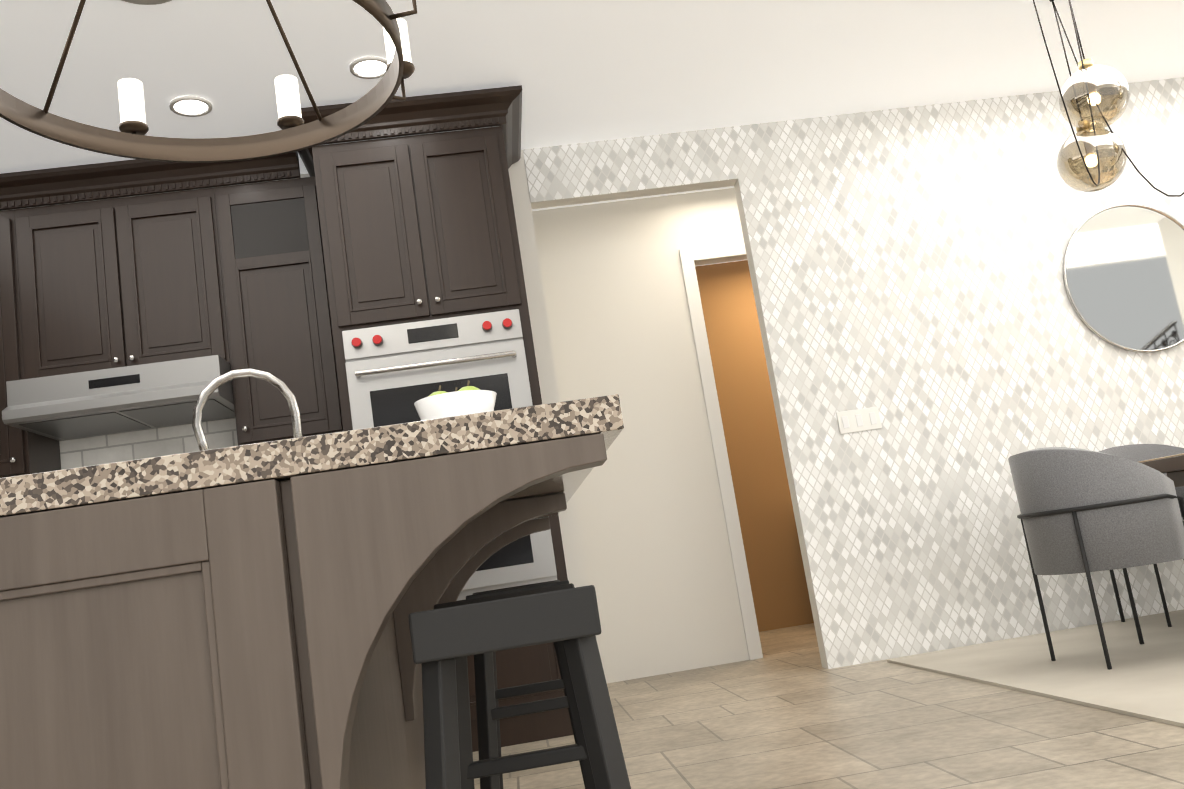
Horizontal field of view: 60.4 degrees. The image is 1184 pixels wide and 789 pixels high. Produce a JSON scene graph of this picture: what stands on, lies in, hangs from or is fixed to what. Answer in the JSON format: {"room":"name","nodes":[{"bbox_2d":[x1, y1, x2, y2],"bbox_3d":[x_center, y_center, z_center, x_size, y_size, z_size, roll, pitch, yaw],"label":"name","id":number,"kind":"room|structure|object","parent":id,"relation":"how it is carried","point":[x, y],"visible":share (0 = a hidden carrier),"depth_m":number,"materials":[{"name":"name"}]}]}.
{"room":"dining room","nodes":[
{"label":"dining room","id":0,"kind":"room"},
{"bbox_2d":[532,211,603,669],"bbox_3d":[-0.243,0.206,5.702,0.100,2.900,0.840,-8,-9,-6],"label":"wall","id":1,"kind":"structure","parent":0,"point":[553,342],"depth_m":6.22,"materials":[{"name":"white paint"}]},
{"bbox_2d":[0,0,1183,266],"bbox_3d":[1.688,-2.176,2.751,10.970,0.200,11.400,-8,-9,-6],"label":"ceiling","id":2,"kind":"structure","parent":0,"point":[588,70],"depth_m":4.58,"materials":[{"name":"white paint"}]},
{"bbox_2d":[121,0,171,4],"bbox_3d":[-1.566,-1.434,3.536,0.280,0.014,0.280,-8,-9,-6],"label":"ceiling speaker","id":3,"kind":"object","parent":2,"relation":"attached to","point":[147,2],"visible":1,"depth_m":3.65,"materials":[{"name":"white"}]},
{"bbox_2d":[169,96,211,116],"bbox_3d":[-1.749,-1.255,4.437,0.175,0.010,0.175,-8,-9,-6],"label":"recessed light","id":4,"kind":"object","parent":2,"relation":"in","point":[191,106],"visible":0.98,"depth_m":4.44,"materials":[{"name":"white"}]},
{"bbox_2d":[0,0,416,162],"bbox_3d":[-1.045,-1.220,2.565,1.199,0.903,1.199,-8,-9,-6],"label":"ring chandelier","id":5,"kind":"object","parent":2,"relation":"hanging from","point":[131,139],"visible":1,"depth_m":2.89,"materials":[{"name":"brown metal"}]},
{"bbox_2d":[349,56,387,78],"bbox_3d":[-0.946,-1.394,4.344,0.175,0.010,0.175,-8,-9,-6],"label":"recessed light","id":6,"kind":"object","parent":2,"relation":"in","point":[370,67],"visible":0.88,"depth_m":4.34,"materials":[{"name":"white"}]},
{"bbox_2d":[1033,0,1183,196],"bbox_3d":[2.737,-1.362,4.227,1.596,1.213,0.555,-12,-10,16],"label":"pendant light","id":7,"kind":"object","parent":2,"relation":"hanging from","point":[1092,156],"visible":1,"depth_m":4.41,"materials":[{"name":"gold metal"}]},
{"bbox_2d":[3,77,1183,668],"bbox_3d":[0.918,-0.030,5.357,9.420,2.900,0.106,-8,-9,-6],"label":"wall","id":8,"kind":"structure","parent":0,"point":[905,265],"depth_m":5.43,"materials":[{"name":"white tile"}]},
{"bbox_2d":[0,171,60,477],"bbox_3d":[-2.877,-0.269,4.820,0.594,1.406,0.413,-8,-9,-6],"label":"upper cabinet","id":9,"kind":"object","parent":8,"relation":"attached to","point":[22,452],"depth_m":4.71,"materials":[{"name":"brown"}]},
{"bbox_2d":[28,163,143,376],"bbox_3d":[-2.431,-0.525,4.928,0.523,1.005,0.362,-8,-9,-6],"label":"upper cabinet","id":10,"kind":"object","parent":8,"relation":"attached to","point":[83,267],"depth_m":4.76,"materials":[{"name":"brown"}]},
{"bbox_2d":[2,355,234,440],"bbox_3d":[-2.135,0.021,4.743,0.914,0.201,0.574,-8,-9,-6],"label":"steel range hood","id":11,"kind":"object","parent":8,"relation":"attached to","point":[71,406],"visible":0.85,"depth_m":4.52,"materials":[{"name":"grey metal"}]},
{"bbox_2d":[128,160,231,363],"bbox_3d":[-2.040,-0.578,4.969,0.523,1.005,0.362,-8,-9,-6],"label":"upper cabinet","id":12,"kind":"object","parent":8,"relation":"attached to","point":[180,307],"depth_m":4.81,"materials":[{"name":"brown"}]},
{"bbox_2d":[212,151,342,445],"bbox_3d":[-1.527,-0.448,4.987,0.600,1.406,0.362,-8,-9,-6],"label":"upper cabinet","id":13,"kind":"object","parent":8,"relation":"attached to","point":[234,275],"depth_m":4.82,"materials":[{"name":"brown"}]},
{"bbox_2d":[836,407,881,433],"bbox_3d":[1.391,0.135,5.304,0.224,0.115,0.008,-8,-9,-6],"label":"light switch","id":14,"kind":"object","parent":8,"relation":"attached to","point":[857,420],"visible":1,"depth_m":5.30,"materials":[{"name":"white plastic"}]},
{"bbox_2d":[1063,204,1183,352],"bbox_3d":[2.985,-0.640,5.567,0.840,0.840,0.020,-8,-9,-6],"label":"round mirror","id":15,"kind":"object","parent":8,"relation":"attached to","point":[1123,272],"visible":1,"depth_m":5.56,"materials":[{"name":"silver metal"}]},
{"bbox_2d":[536,188,748,682],"bbox_3d":[1.518,0.047,6.363,3.750,2.900,0.100,-8,-9,-6],"label":"wall","id":16,"kind":"structure","parent":0,"point":[658,563],"depth_m":6.20,"materials":[{"name":"white paint"}]},
{"bbox_2d":[679,242,762,659],"bbox_3d":[1.102,0.277,6.225,0.740,2.530,0.017,-8,-9,-6],"label":"door frame","id":17,"kind":"structure","parent":16,"relation":"attached to","point":[689,257],"depth_m":6.20,"materials":[{"name":"white wood"}]},
{"bbox_2d":[695,260,813,631],"bbox_3d":[1.604,0.318,8.054,2.900,2.900,0.100,-8,-9,-6],"label":"wall","id":18,"kind":"structure","parent":0,"point":[777,576],"depth_m":7.94,"materials":[{"name":"brown paint"}]},
{"bbox_2d":[473,610,1183,788],"bbox_3d":[2.492,0.817,2.684,12.000,0.100,12.200,-8,-9,-6],"label":"floor","id":19,"kind":"structure","parent":0,"point":[787,711],"depth_m":3.39,"materials":[{"name":"tile"}]},
{"bbox_2d":[0,418,615,788],"bbox_3d":[-0.731,0.754,2.286,1.478,0.858,2.070,-8,-9,-6],"label":"kitchen island","id":20,"kind":"object","parent":19,"relation":"on","point":[234,617],"depth_m":1.34,"materials":[{"name":"brown wood"}]},
{"bbox_2d":[0,394,623,505],"bbox_3d":[-0.770,0.306,2.364,1.480,0.050,2.070,-8,-9,-6],"label":"island countertop","id":21,"kind":"structure","parent":20,"relation":"on","point":[22,488],"depth_m":1.38,"materials":[{"name":"multicoloured stone"}]},
{"bbox_2d":[192,368,302,450],"bbox_3d":[-1.066,0.181,3.187,0.343,0.547,0.137,-8,-9,-6],"label":"gooseneck faucet","id":22,"kind":"object","parent":21,"relation":"on","point":[210,388],"visible":0.42,"depth_m":3.23,"materials":[{"name":"silver metal"}]},
{"bbox_2d":[414,380,496,420],"bbox_3d":[-0.245,0.046,1.867,0.400,0.132,0.400,-8,-9,-6],"label":"fruit bowl","id":23,"kind":"object","parent":21,"relation":"on","point":[467,399],"visible":0.31,"depth_m":1.81,"materials":[{"name":"white ceramic"}]},
{"bbox_2d":[298,85,572,751],"bbox_3d":[-0.674,0.128,4.736,1.090,2.865,0.785,-8,-9,-6],"label":"tall cabinet","id":24,"kind":"object","parent":19,"relation":"on","point":[427,295],"visible":0.6,"depth_m":4.54,"materials":[{"name":"brown wood"}]},
{"bbox_2d":[408,583,630,788],"bbox_3d":[-0.094,0.645,1.588,0.336,0.656,0.548,-8,-9,-6],"label":"bar stool","id":25,"kind":"object","parent":19,"relation":"on","point":[448,638],"visible":1,"depth_m":1.41,"materials":[{"name":"black wood"}]},
{"bbox_2d":[466,580,586,788],"bbox_3d":[-0.156,0.844,2.719,0.336,0.656,0.548,-8,-9,-6],"label":"bar stool","id":26,"kind":"object","parent":19,"relation":"on","point":[489,710],"visible":0.27,"depth_m":2.51,"materials":[{"name":"black wood"}]},
{"bbox_2d":[887,609,1183,727],"bbox_3d":[3.525,0.814,3.951,4.000,0.012,2.580,-8,-9,-6],"label":"dining rug","id":27,"kind":"object","parent":19,"relation":"on","point":[1145,680],"visible":1,"depth_m":4.06,"materials":[{"name":"beige carpet"}]},
{"bbox_2d":[1008,447,1183,669],"bbox_3d":[2.041,0.618,4.090,0.547,0.860,0.640,-8,-9,-6],"label":"dining chair","id":28,"kind":"object","parent":27,"relation":"on","point":[1087,512],"visible":1,"depth_m":3.87,"materials":[{"name":"grey fabric"}]},
{"bbox_2d":[1099,444,1183,626],"bbox_3d":[2.787,0.650,4.962,0.640,0.860,0.547,-8,-9,-6],"label":"dining chair","id":29,"kind":"object","parent":27,"relation":"on","point":[1138,452],"visible":0.15,"depth_m":5.15,"materials":[{"name":"grey fabric"}]},
{"bbox_2d":[1139,453,1183,486],"bbox_3d":[3.469,0.481,4.251,2.300,0.748,1.100,-8,-9,-6],"label":"dining table","id":30,"kind":"object","parent":27,"relation":"on","point":[1172,466],"visible":0.25,"depth_m":4.10,"materials":[{"name":"brown wood"}]},
{"bbox_3d":[-3.331,-0.172,0.632,0.100,2.900,8.750,-8,-9,-6],"label":"wall","id":31,"kind":"structure","parent":0,"visible":0},
{"bbox_2d":[59,418,237,469],"bbox_3d":[-2.359,0.441,4.952,2.490,0.970,0.012,-8,-9,-6],"label":"tile backsplash","id":32,"kind":"structure","parent":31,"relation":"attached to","point":[125,446],"depth_m":4.98,"materials":[{"name":"tile"}]}
]}

